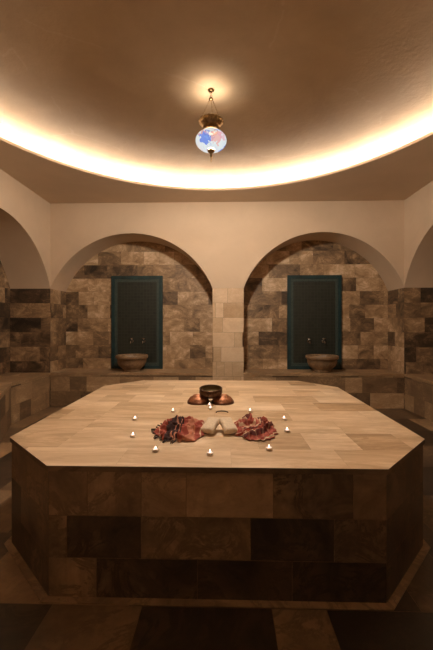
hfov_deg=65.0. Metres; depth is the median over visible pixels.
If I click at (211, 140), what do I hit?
pendant lamp
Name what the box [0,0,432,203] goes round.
ceiling
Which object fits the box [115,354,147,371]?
washbasin
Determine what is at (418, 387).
stone bench
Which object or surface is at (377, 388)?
stone bench
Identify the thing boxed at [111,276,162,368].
tile panel
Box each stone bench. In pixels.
[0,372,49,442]
[50,368,212,406]
[244,369,403,408]
[404,374,432,421]
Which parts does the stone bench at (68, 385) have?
seat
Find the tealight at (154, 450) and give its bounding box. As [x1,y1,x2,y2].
[152,446,158,452]
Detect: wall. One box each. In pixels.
[0,169,65,406]
[50,200,403,380]
[388,181,432,408]
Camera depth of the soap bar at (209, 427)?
2.35 m
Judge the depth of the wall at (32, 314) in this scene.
6.01 m
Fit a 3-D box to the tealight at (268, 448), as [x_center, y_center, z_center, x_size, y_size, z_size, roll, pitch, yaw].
[0.315,0.733,2.040,0.041,0.034,0.041,0,0,1]
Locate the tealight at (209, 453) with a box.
[207,450,212,455]
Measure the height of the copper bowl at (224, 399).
0.074 m
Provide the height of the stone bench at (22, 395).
0.610 m
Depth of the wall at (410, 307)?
5.91 m
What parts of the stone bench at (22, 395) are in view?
seat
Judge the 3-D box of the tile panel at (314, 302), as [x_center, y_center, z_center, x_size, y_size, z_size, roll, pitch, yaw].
[1.879,-0.052,6.533,1.030,1.805,0.045,0,0,1]
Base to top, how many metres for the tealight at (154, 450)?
0.034 m
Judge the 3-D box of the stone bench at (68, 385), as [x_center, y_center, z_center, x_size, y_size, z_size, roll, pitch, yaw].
[-1.512,1.155,6.340,2.900,0.610,0.600,0,0,1]
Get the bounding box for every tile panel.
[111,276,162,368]
[287,275,341,368]
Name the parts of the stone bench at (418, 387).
seat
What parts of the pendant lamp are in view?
glass globe, crown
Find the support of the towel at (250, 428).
on the platform
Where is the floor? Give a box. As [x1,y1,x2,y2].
[0,407,432,649]
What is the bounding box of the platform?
[4,380,430,610]
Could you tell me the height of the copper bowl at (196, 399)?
0.074 m
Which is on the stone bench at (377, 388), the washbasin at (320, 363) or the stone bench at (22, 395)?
the washbasin at (320, 363)
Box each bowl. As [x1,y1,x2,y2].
[187,394,209,404]
[199,384,221,398]
[211,394,233,404]
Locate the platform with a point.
(331, 516)
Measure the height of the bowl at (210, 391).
0.106 m
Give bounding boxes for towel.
[151,415,203,443]
[234,413,278,440]
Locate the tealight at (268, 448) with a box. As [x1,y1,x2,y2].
[266,445,271,450]
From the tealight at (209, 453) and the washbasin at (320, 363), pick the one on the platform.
the tealight at (209, 453)
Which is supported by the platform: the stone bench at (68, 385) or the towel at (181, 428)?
the towel at (181, 428)
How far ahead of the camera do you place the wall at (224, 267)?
6.52 m
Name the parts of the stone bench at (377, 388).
seat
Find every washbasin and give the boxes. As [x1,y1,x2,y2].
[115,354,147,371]
[305,354,338,372]
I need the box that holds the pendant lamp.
[196,88,226,161]
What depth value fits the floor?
1.68 m

